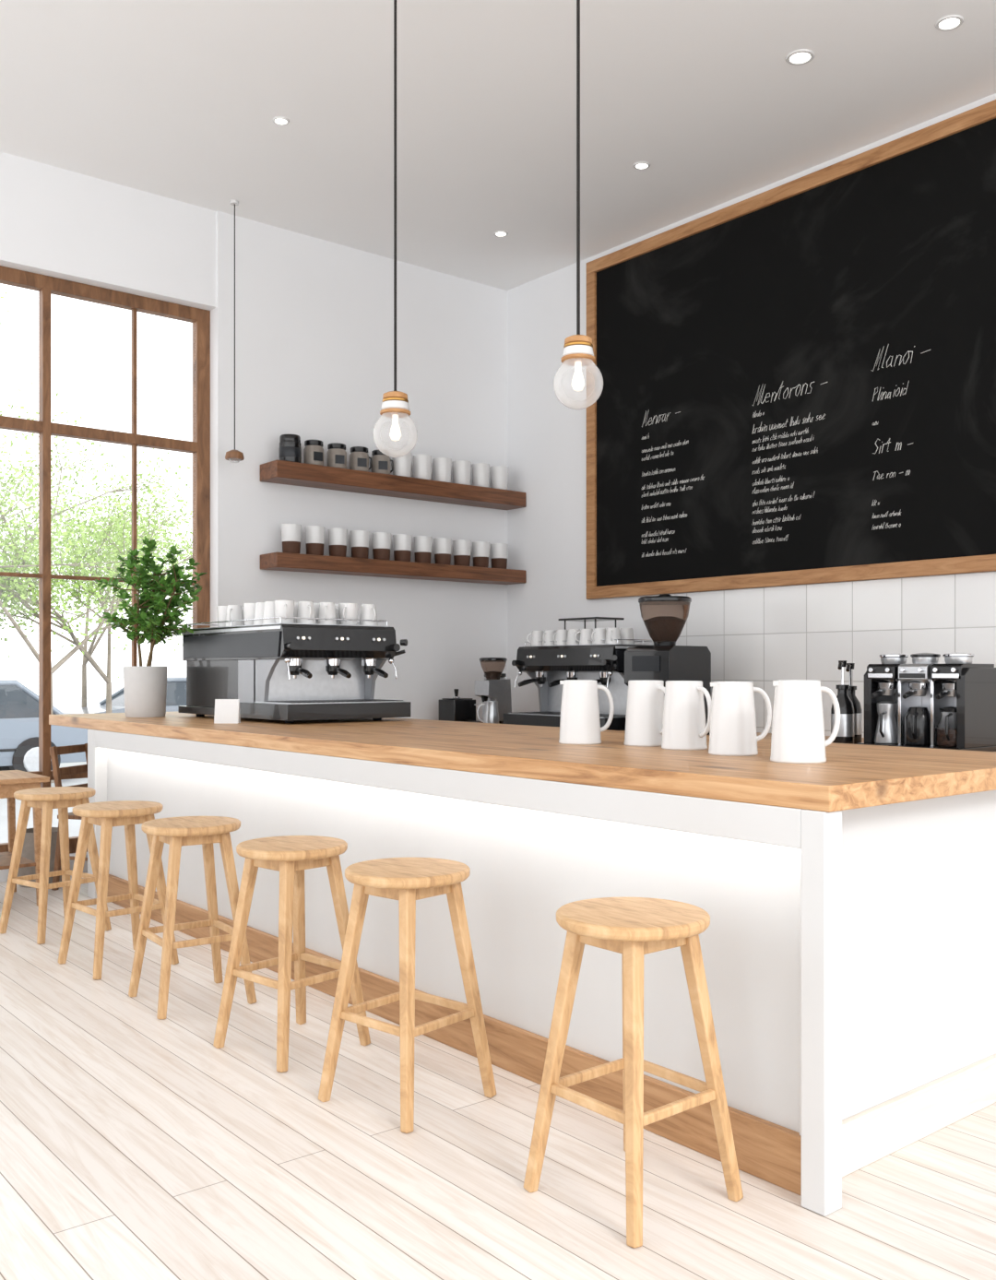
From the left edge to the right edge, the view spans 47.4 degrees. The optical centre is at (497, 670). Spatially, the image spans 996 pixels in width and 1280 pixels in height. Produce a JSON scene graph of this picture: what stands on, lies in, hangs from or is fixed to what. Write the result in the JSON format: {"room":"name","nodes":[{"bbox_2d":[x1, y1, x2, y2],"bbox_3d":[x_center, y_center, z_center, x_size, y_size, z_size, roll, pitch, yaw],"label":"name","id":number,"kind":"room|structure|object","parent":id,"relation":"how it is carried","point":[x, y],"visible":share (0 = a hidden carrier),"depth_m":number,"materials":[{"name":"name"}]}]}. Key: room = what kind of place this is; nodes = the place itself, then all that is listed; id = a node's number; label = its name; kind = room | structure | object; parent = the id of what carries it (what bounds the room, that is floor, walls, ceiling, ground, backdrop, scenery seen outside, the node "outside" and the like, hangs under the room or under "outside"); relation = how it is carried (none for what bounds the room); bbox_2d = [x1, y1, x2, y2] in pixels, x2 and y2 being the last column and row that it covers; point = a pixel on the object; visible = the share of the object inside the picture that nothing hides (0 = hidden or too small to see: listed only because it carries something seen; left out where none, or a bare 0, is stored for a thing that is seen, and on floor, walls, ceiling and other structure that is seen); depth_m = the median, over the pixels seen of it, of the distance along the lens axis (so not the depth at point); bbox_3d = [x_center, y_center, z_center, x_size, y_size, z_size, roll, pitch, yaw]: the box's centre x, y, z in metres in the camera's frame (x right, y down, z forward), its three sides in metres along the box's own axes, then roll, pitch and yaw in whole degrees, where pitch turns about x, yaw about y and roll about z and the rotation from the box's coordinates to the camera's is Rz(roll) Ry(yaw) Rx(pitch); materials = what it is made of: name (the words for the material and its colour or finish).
{"room":"cafe","nodes":[
{"label":"cafe","id":0,"kind":"room"},
{"bbox_2d":[0,151,507,882],"bbox_3d":[-3.805,-0.950,6.862,9.830,4.720,0.265,0,0,-39],"label":"wall","id":1,"kind":"structure","parent":0,"point":[314,316],"depth_m":8.67,"materials":[{"name":"paint"}]},
{"bbox_2d":[0,265,210,853],"bbox_3d":[-3.867,-0.695,6.850,4.520,3.850,0.085,0,0,-39],"label":"window","id":2,"kind":"structure","parent":1,"relation":"in","point":[46,286],"depth_m":7.68,"materials":[{"name":"brown wood"}]},
{"bbox_2d":[260,459,526,509],"bbox_3d":[-0.759,-1.458,9.020,2.377,0.125,0.264,0,0,-39],"label":"shelf","id":3,"kind":"object","parent":1,"relation":"attached to","point":[276,471],"visible":1,"depth_m":8.81,"materials":[{"name":"brown wood"}]},
{"bbox_2d":[278,434,301,462],"bbox_3d":[-1.529,-1.623,8.336,0.162,0.205,0.162,0,0,-39],"label":"canister","id":4,"kind":"object","parent":3,"relation":"on","point":[290,449],"visible":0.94,"depth_m":8.27,"materials":[{"name":"glass"}]},
{"bbox_2d":[303,439,323,465],"bbox_3d":[-1.374,-1.616,8.461,0.150,0.192,0.153,0,0,-36],"label":"storage jar","id":5,"kind":"object","parent":3,"relation":"on","point":[314,450],"visible":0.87,"depth_m":8.40,"materials":[{"name":"black ceramic"}]},
{"bbox_2d":[326,442,346,468],"bbox_3d":[-1.220,-1.616,8.588,0.150,0.192,0.153,0,0,-26],"label":"storage jar","id":6,"kind":"object","parent":3,"relation":"on","point":[337,454],"visible":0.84,"depth_m":8.53,"materials":[{"name":"black ceramic"}]},
{"bbox_2d":[349,446,371,472],"bbox_3d":[-1.066,-1.616,8.712,0.154,0.192,0.154,0,0,21],"label":"storage jar","id":7,"kind":"object","parent":3,"relation":"on","point":[359,456],"visible":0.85,"depth_m":8.65,"materials":[{"name":"black ceramic"}]},
{"bbox_2d":[371,449,393,474],"bbox_3d":[-0.912,-1.616,8.838,0.154,0.192,0.154,0,0,26],"label":"storage jar","id":8,"kind":"object","parent":3,"relation":"on","point":[380,462],"visible":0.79,"depth_m":8.78,"materials":[{"name":"grey glass"}]},
{"bbox_2d":[391,450,411,476],"bbox_3d":[-0.760,-1.620,8.968,0.154,0.200,0.154,0,0,-39],"label":"mug","id":9,"kind":"object","parent":3,"relation":"on","point":[402,465],"visible":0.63,"depth_m":8.90,"materials":[{"name":"ceramic"}]},
{"bbox_2d":[413,454,431,479],"bbox_3d":[-0.606,-1.620,9.094,0.154,0.200,0.154,0,0,-39],"label":"mug","id":10,"kind":"object","parent":3,"relation":"on","point":[421,463],"visible":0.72,"depth_m":9.03,"materials":[{"name":"ceramic"}]},
{"bbox_2d":[433,457,451,482],"bbox_3d":[-0.452,-1.620,9.220,0.154,0.200,0.154,0,0,-39],"label":"mug","id":11,"kind":"object","parent":3,"relation":"on","point":[442,466],"visible":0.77,"depth_m":9.16,"materials":[{"name":"ceramic"}]},
{"bbox_2d":[452,460,471,485],"bbox_3d":[-0.298,-1.620,9.347,0.154,0.200,0.154,0,0,-39],"label":"mug","id":12,"kind":"object","parent":3,"relation":"on","point":[461,468],"visible":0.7,"depth_m":9.28,"materials":[{"name":"ceramic"}]},
{"bbox_2d":[471,462,489,487],"bbox_3d":[-0.145,-1.620,9.473,0.154,0.200,0.154,0,0,-39],"label":"mug","id":13,"kind":"object","parent":3,"relation":"on","point":[480,471],"visible":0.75,"depth_m":9.41,"materials":[{"name":"ceramic"}]},
{"bbox_2d":[489,465,508,489],"bbox_3d":[0.009,-1.620,9.599,0.154,0.200,0.154,0,0,-39],"label":"mug","id":14,"kind":"object","parent":3,"relation":"on","point":[499,474],"visible":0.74,"depth_m":9.54,"materials":[{"name":"ceramic"}]},
{"bbox_2d":[260,551,526,584],"bbox_3d":[-0.759,-0.800,9.020,2.377,0.110,0.264,0,0,-39],"label":"shelf","id":15,"kind":"object","parent":1,"relation":"attached to","point":[277,561],"visible":1,"depth_m":8.79,"materials":[{"name":"brown wood"}]},
{"bbox_2d":[281,523,301,553],"bbox_3d":[-1.521,-0.963,8.343,0.148,0.215,0.148,0,0,-39],"label":"cup","id":16,"kind":"object","parent":15,"relation":"on","point":[290,533],"visible":0.84,"depth_m":8.28,"materials":[{"name":"white ceramic"}]},
{"bbox_2d":[305,525,324,555],"bbox_3d":[-1.368,-0.963,8.468,0.148,0.215,0.148,0,0,-39],"label":"cup","id":17,"kind":"object","parent":15,"relation":"on","point":[314,535],"visible":0.85,"depth_m":8.41,"materials":[{"name":"white ceramic"}]},
{"bbox_2d":[328,528,347,557],"bbox_3d":[-1.215,-0.963,8.594,0.148,0.215,0.148,0,0,-39],"label":"cup","id":18,"kind":"object","parent":15,"relation":"on","point":[337,538],"visible":0.81,"depth_m":8.54,"materials":[{"name":"white ceramic"}]},
{"bbox_2d":[350,530,369,558],"bbox_3d":[-1.062,-0.963,8.720,0.148,0.215,0.148,0,0,-39],"label":"cup","id":19,"kind":"object","parent":15,"relation":"on","point":[360,539],"visible":0.87,"depth_m":8.66,"materials":[{"name":"white ceramic"}]},
{"bbox_2d":[371,532,391,559],"bbox_3d":[-0.909,-0.963,8.845,0.148,0.215,0.148,0,0,-39],"label":"cup","id":20,"kind":"object","parent":15,"relation":"on","point":[381,540],"visible":0.88,"depth_m":8.79,"materials":[{"name":"white ceramic"}]},
{"bbox_2d":[392,533,412,561],"bbox_3d":[-0.756,-0.963,8.971,0.148,0.215,0.148,0,0,-39],"label":"cup","id":21,"kind":"object","parent":15,"relation":"on","point":[402,542],"visible":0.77,"depth_m":8.91,"materials":[{"name":"white ceramic"}]},
{"bbox_2d":[414,535,431,563],"bbox_3d":[-0.603,-0.963,9.097,0.148,0.215,0.148,0,0,-39],"label":"cup","id":22,"kind":"object","parent":15,"relation":"on","point":[422,544],"visible":0.87,"depth_m":9.04,"materials":[{"name":"white ceramic"}]},
{"bbox_2d":[433,537,451,564],"bbox_3d":[-0.450,-0.963,9.222,0.148,0.215,0.148,0,0,-39],"label":"cup","id":23,"kind":"object","parent":15,"relation":"on","point":[443,546],"visible":0.83,"depth_m":9.16,"materials":[{"name":"white ceramic"}]},
{"bbox_2d":[452,539,471,566],"bbox_3d":[-0.297,-0.963,9.348,0.148,0.215,0.148,0,0,-39],"label":"cup","id":24,"kind":"object","parent":15,"relation":"on","point":[461,547],"visible":0.84,"depth_m":9.29,"materials":[{"name":"white ceramic"}]},
{"bbox_2d":[472,541,489,567],"bbox_3d":[-0.144,-0.963,9.474,0.148,0.215,0.148,0,0,-39],"label":"cup","id":25,"kind":"object","parent":15,"relation":"on","point":[480,550],"visible":0.83,"depth_m":9.41,"materials":[{"name":"white ceramic"}]},
{"bbox_2d":[490,543,508,568],"bbox_3d":[0.009,-0.963,9.599,0.148,0.215,0.148,0,0,-39],"label":"cup","id":26,"kind":"object","parent":15,"relation":"on","point":[498,551],"visible":0.85,"depth_m":9.54,"materials":[{"name":"white ceramic"}]},
{"bbox_2d":[0,872,995,1279],"bbox_3d":[-0.208,1.380,2.482,9.830,0.060,11.100,0,0,-39],"label":"floor","id":27,"kind":"structure","parent":0,"point":[134,1145],"depth_m":3.08,"materials":[{"name":"white wood"}]},
{"bbox_2d":[0,770,49,906],"bbox_3d":[-3.036,0.980,6.500,0.720,0.741,0.600,0,0,-39],"label":"bar stool","id":28,"kind":"object","parent":27,"relation":"on","point":[11,781],"visible":0.8,"depth_m":6.49,"materials":[{"name":"brown wood"}]},
{"bbox_2d":[17,827,61,888],"bbox_3d":[-2.892,1.180,7.175,0.330,0.340,0.330,0,0,-39],"label":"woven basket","id":29,"kind":"object","parent":27,"relation":"on","point":[28,850],"visible":0.18,"depth_m":7.03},
{"bbox_2d":[0,786,111,944],"bbox_3d":[-2.289,0.986,5.859,0.401,0.732,0.401,0,0,38],"label":"bar stool","id":30,"kind":"object","parent":27,"relation":"on","point":[60,798],"visible":0.94,"depth_m":5.82,"materials":[{"name":"brown wood"}]},
{"bbox_2d":[49,743,87,890],"bbox_3d":[-2.494,0.910,7.100,0.481,0.883,0.410,0,0,16],"label":"wooden chair","id":31,"kind":"object","parent":27,"relation":"on","point":[57,772],"visible":0.35,"depth_m":6.99,"materials":[{"name":"brown wood"}]},
{"bbox_2d":[57,800,178,979],"bbox_3d":[-1.748,0.986,5.216,0.401,0.732,0.401,0,0,-44],"label":"bar stool","id":32,"kind":"object","parent":27,"relation":"on","point":[128,813],"visible":0.95,"depth_m":5.19,"materials":[{"name":"brown wood"}]},
{"bbox_2d":[128,816,256,1019],"bbox_3d":[-1.256,0.986,4.649,0.401,0.732,0.401,0,0,-35],"label":"bar stool","id":33,"kind":"object","parent":27,"relation":"on","point":[177,832],"visible":0.93,"depth_m":4.60,"materials":[{"name":"brown wood"}]},
{"bbox_2d":[213,835,370,1072],"bbox_3d":[-0.739,0.986,4.075,0.401,0.732,0.401,0,0,42],"label":"bar stool","id":34,"kind":"object","parent":27,"relation":"on","point":[290,856],"visible":0.94,"depth_m":4.05,"materials":[{"name":"brown wood"}]},
{"bbox_2d":[318,857,496,1133],"bbox_3d":[-0.285,0.986,3.577,0.401,0.732,0.401,0,0,41],"label":"bar stool","id":35,"kind":"object","parent":27,"relation":"on","point":[407,881],"visible":1,"depth_m":3.54,"materials":[{"name":"brown wood"}]},
{"bbox_2d":[48,711,995,1216],"bbox_3d":[-0.482,0.818,5.518,1.460,1.065,5.860,0,0,-39],"label":"bar counter","id":36,"kind":"object","parent":27,"relation":"on","point":[848,942],"depth_m":3.45,"materials":[{"name":"white paint"}]},
{"bbox_2d":[94,536,206,717],"bbox_3d":[-2.122,-0.267,7.058,0.710,1.105,0.766,0,0,-39],"label":"potted plant","id":37,"kind":"object","parent":36,"relation":"on","point":[145,688],"visible":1,"depth_m":6.96,"materials":[{"name":"green plant"}]},
{"bbox_2d":[213,699,240,722],"bbox_3d":[-1.463,0.220,6.125,0.130,0.130,0.056,0,0,0],"label":"table card","id":38,"kind":"object","parent":36,"relation":"on","point":[226,710],"visible":1,"depth_m":6.11,"materials":[{"name":"paper"}]},
{"bbox_2d":[177,616,410,722],"bbox_3d":[-1.228,-0.002,6.741,0.821,0.574,1.404,0,0,-39],"label":"espresso machine","id":39,"kind":"object","parent":36,"relation":"on","point":[289,672],"visible":0.95,"depth_m":6.38,"materials":[{"name":"black metal"}]},
{"bbox_2d":[216,600,378,627],"bbox_3d":[-1.253,-0.320,6.716,0.669,0.125,1.087,0,0,-39],"label":"cups","id":40,"kind":"object","parent":39,"relation":"on","point":[277,608],"visible":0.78,"depth_m":6.36,"materials":[{"name":"white ceramic"}]},
{"bbox_2d":[558,679,614,745],"bbox_3d":[0.331,0.161,4.423,0.191,0.247,0.166,0,0,36],"label":"pitcher","id":41,"kind":"object","parent":36,"relation":"on","point":[579,721],"visible":1,"depth_m":4.37,"materials":[{"name":"ceramic"}]},
{"bbox_2d":[624,680,664,746],"bbox_3d":[0.564,0.161,4.307,0.166,0.247,0.190,0,0,-1],"label":"pitcher","id":42,"kind":"object","parent":36,"relation":"on","point":[645,705],"visible":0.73,"depth_m":4.25,"materials":[{"name":"ceramic"}]},
{"bbox_2d":[661,680,711,750],"bbox_3d":[0.677,0.161,4.108,0.166,0.247,0.190,0,0,-1],"label":"pitcher","id":43,"kind":"object","parent":36,"relation":"on","point":[683,727],"visible":0.95,"depth_m":4.05,"materials":[{"name":"ceramic"}]},
{"bbox_2d":[708,681,771,756],"bbox_3d":[0.808,0.161,3.842,0.191,0.247,0.166,0,0,36],"label":"pitcher","id":44,"kind":"object","parent":36,"relation":"on","point":[732,731],"visible":1,"depth_m":3.79,"materials":[{"name":"ceramic"}]},
{"bbox_2d":[770,679,840,763],"bbox_3d":[0.947,0.158,3.532,0.196,0.255,0.171,0,0,31],"label":"pitcher","id":45,"kind":"object","parent":36,"relation":"on","point":[798,723],"visible":1,"depth_m":3.48,"materials":[{"name":"ceramic"}]},
{"bbox_2d":[523,896,743,1247],"bbox_3d":[0.346,0.986,2.919,0.401,0.732,0.401,0,0,-39],"label":"bar stool","id":46,"kind":"object","parent":27,"relation":"on","point":[634,928],"visible":1,"depth_m":2.88,"materials":[{"name":"brown wood"}]},
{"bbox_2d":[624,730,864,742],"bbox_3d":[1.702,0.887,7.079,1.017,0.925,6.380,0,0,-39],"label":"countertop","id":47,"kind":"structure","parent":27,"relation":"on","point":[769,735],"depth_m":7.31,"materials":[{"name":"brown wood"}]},
{"bbox_2d":[438,688,475,722],"bbox_3d":[-0.329,0.287,9.176,0.220,0.275,0.220,0,0,-39],"label":"box","id":48,"kind":"object","parent":47,"relation":"on","point":[456,708],"visible":0.91,"depth_m":9.10,"materials":[{"name":"black metal"}]},
{"bbox_2d":[476,700,498,723],"bbox_3d":[-0.066,0.330,8.610,0.156,0.190,0.123,0,0,29],"label":"milk jug","id":49,"kind":"object","parent":47,"relation":"on","point":[491,715],"visible":0.77,"depth_m":8.56,"materials":[{"name":"silver metal"}]},
{"bbox_2d":[468,657,511,723],"bbox_3d":[-0.055,0.161,8.910,0.294,0.528,0.218,0,0,-39],"label":"coffee grinder","id":50,"kind":"object","parent":47,"relation":"on","point":[493,688],"visible":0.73,"depth_m":8.86,"materials":[{"name":"grey metal"}]},
{"bbox_2d":[503,616,653,730],"bbox_3d":[0.667,0.022,8.173,0.734,0.805,1.096,0,0,-39],"label":"espresso machine","id":51,"kind":"object","parent":47,"relation":"on","point":[546,666],"visible":0.66,"depth_m":8.06,"materials":[{"name":"black metal"}]},
{"bbox_2d":[526,628,634,645],"bbox_3d":[0.580,-0.237,8.102,0.271,0.110,0.897,0,0,-39],"label":"cups","id":52,"kind":"object","parent":51,"relation":"on","point":[581,637],"visible":0.85,"depth_m":7.93,"materials":[{"name":"white ceramic"}]},
{"bbox_2d":[624,593,711,734],"bbox_3d":[1.105,-0.040,7.521,0.465,0.930,0.420,0,0,-39],"label":"coffee grinder","id":53,"kind":"object","parent":47,"relation":"on","point":[664,616],"visible":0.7,"depth_m":7.40,"materials":[{"name":"black plastic"}]},
{"bbox_2d":[830,660,853,744],"bbox_3d":[1.941,0.184,6.375,0.125,0.481,0.138,0,0,-11],"label":"pump bottle","id":54,"kind":"object","parent":47,"relation":"on","point":[846,731],"visible":0.79,"depth_m":6.33,"materials":[{"name":"black plastic"}]},
{"bbox_2d":[845,663,862,744],"bbox_3d":[2.056,0.191,6.599,0.125,0.468,0.138,0,0,-11],"label":"pump bottle","id":55,"kind":"object","parent":47,"relation":"on","point":[851,692],"visible":0.5,"depth_m":6.56,"materials":[{"name":"black plastic"}]},
{"bbox_2d":[856,651,995,751],"bbox_3d":[2.270,0.165,6.041,0.443,0.520,0.595,0,0,-39],"label":"coffee machine","id":56,"kind":"object","parent":47,"relation":"on","point":[925,703],"visible":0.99,"depth_m":5.93,"materials":[{"name":"black metal"}]},
{"bbox_2d":[0,0,995,290],"bbox_3d":[-0.210,-3.385,2.642,10.030,0.150,11.350,0,0,-39],"label":"ceiling","id":57,"kind":"structure","parent":0,"point":[176,100],"depth_m":6.62,"materials":[{"name":"paint"}]},
{"bbox_2d":[225,200,244,462],"bbox_3d":[-1.859,-2.388,7.998,0.132,1.845,0.132,0,0,-39],"label":"pendant lamp","id":58,"kind":"object","parent":57,"relation":"hanging from","point":[234,456],"visible":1,"depth_m":8.00,"materials":[{"name":"black"}]},
{"bbox_2d":[272,116,289,125],"bbox_3d":[-1.306,-3.306,6.821,0.101,0.008,0.101,0,0,-39],"label":"recessed light","id":59,"kind":"object","parent":57,"relation":"in","point":[278,120],"visible":1,"depth_m":6.81,"materials":[{"name":"white plastic"}]},
{"bbox_2d":[372,0,417,457],"bbox_3d":[-0.481,-2.155,5.312,0.210,2.310,0.210,0,0,-39],"label":"pendant lamp","id":60,"kind":"object","parent":57,"relation":"hanging from","point":[395,405],"visible":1,"depth_m":5.30,"materials":[{"name":"black"}]},
{"bbox_2d":[493,230,508,237],"bbox_3d":[0.021,-3.306,8.582,0.112,0.008,0.112,0,0,-39],"label":"recessed light","id":61,"kind":"object","parent":57,"relation":"in","point":[499,233],"visible":1,"depth_m":8.58,"materials":[{"name":"white plastic"}]},
{"bbox_2d":[553,0,603,409],"bbox_3d":[0.308,-2.157,4.351,0.192,2.306,0.192,0,0,-39],"label":"pendant lamp","id":62,"kind":"object","parent":57,"relation":"hanging from","point":[577,352],"visible":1,"depth_m":4.35,"materials":[{"name":"black"}]},
{"bbox_2d":[632,161,650,169],"bbox_3d":[0.941,-3.306,7.425,0.112,0.008,0.112,0,0,-39],"label":"recessed light","id":63,"kind":"object","parent":57,"relation":"in","point":[640,165],"visible":1,"depth_m":7.42,"materials":[{"name":"white plastic"}]},
{"bbox_2d":[785,48,815,65],"bbox_3d":[1.630,-3.306,6.114,0.156,0.008,0.156,0,0,-39],"label":"recessed light","id":64,"kind":"object","parent":57,"relation":"in","point":[801,56],"visible":1,"depth_m":6.11,"materials":[{"name":"white plastic"}]},
{"bbox_2d":[935,14,963,31],"bbox_3d":[2.305,-3.306,5.789,0.140,0.008,0.140,0,0,-39],"label":"recessed light","id":65,"kind":"object","parent":57,"relation":"in","point":[950,22],"visible":1,"depth_m":5.79,"materials":[{"name":"white plastic"}]},
{"bbox_2d":[507,93,995,712],"bbox_3d":[3.588,-0.950,5.762,0.200,4.720,11.350,0,0,-39],"label":"wall","id":66,"kind":"structure","parent":0,"point":[547,438],"depth_m":9.46,"materials":[{"name":"paint"}]},
{"bbox_2d":[586,99,995,599],"bbox_3d":[2.162,-1.909,7.302,0.050,2.682,4.540,0,0,-39],"label":"chalkboard","id":67,"kind":"object","parent":66,"relation":"attached to","point":[799,375],"visible":1,"depth_m":7.46,"materials":[{"name":"stone"}]},
{"bbox_2d":[669,571,995,737],"bbox_3d":[4.024,0.393,5.065,0.012,1.915,8.720,0,0,-39],"label":"tile backsplash","id":68,"kind":"structure","parent":66,"relation":"attached to","point":[762,636],"depth_m":7.32,"materials":[{"name":"white tile"}]},
{"label":"outside","id":69,"kind":"structure","parent":0,"visible":0},
{"bbox_2d":[0,696,106,843],"bbox_3d":[-13.116,1.650,39.600,90.000,0.100,62.150,0,0,-39],"label":"pavement","id":70,"kind":"structure","parent":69,"point":[62,704],"depth_m":13.80,"materials":[{"name":"grey concrete"}]},
{"bbox_2d":[0,679,87,771],"bbox_3d":[-8.058,0.864,15.640,4.299,1.462,1.830,0,0,-42],"label":"parked car","id":71,"kind":"object","parent":70,"relation":"on","point":[18,704],"visible":0.55,"depth_m":15.84,"materials":[{"name":"blue paint"}]},
{"bbox_2d":[0,496,190,712],"bbox_3d":[-7.130,-0.650,17.646,4.671,4.500,5.971,0,0,-15],"label":"street tree","id":72,"kind":"object","parent":70,"relation":"on","point":[11,581],"visible":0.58,"depth_m":17.64,"materials":[{"name":"green plant"}]},
{"bbox_2d":[0,290,190,593],"bbox_3d":[-7.542,-1.997,16.204,6.653,7.194,5.652,0,0,-39],"label":"street tree","id":73,"kind":"object","parent":70,"relation":"on","point":[61,468],"visible":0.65,"depth_m":17.81,"materials":[{"name":"green plant"}]},
{"bbox_2d":[0,435,192,782],"bbox_3d":[-6.280,-0.879,16.463,7.669,4.957,5.794,0,0,-39],"label":"street tree","id":74,"kind":"object","parent":70,"relation":"on","point":[5,513],"visible":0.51,"depth_m":16.69,"materials":[{"name":"green plant"}]},
{"bbox_2d":[11,462,192,707],"bbox_3d":[-7.663,-1.301,22.680,4.626,5.803,7.909,0,0,-34],"label":"street tree","id":75,"kind":"object","parent":70,"relation":"on","point":[92,647],"visible":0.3,"depth_m":22.00,"materials":[{"name":"green plant"}]},
{"bbox_2d":[60,676,186,713],"bbox_3d":[-6.460,0.864,22.517,4.299,1.462,1.830,0,0,-39],"label":"parked car","id":76,"kind":"object","parent":70,"relation":"on","point":[176,687],"visible":0.15,"depth_m":21.79,"materials":[{"name":"silver paint"}]}
]}

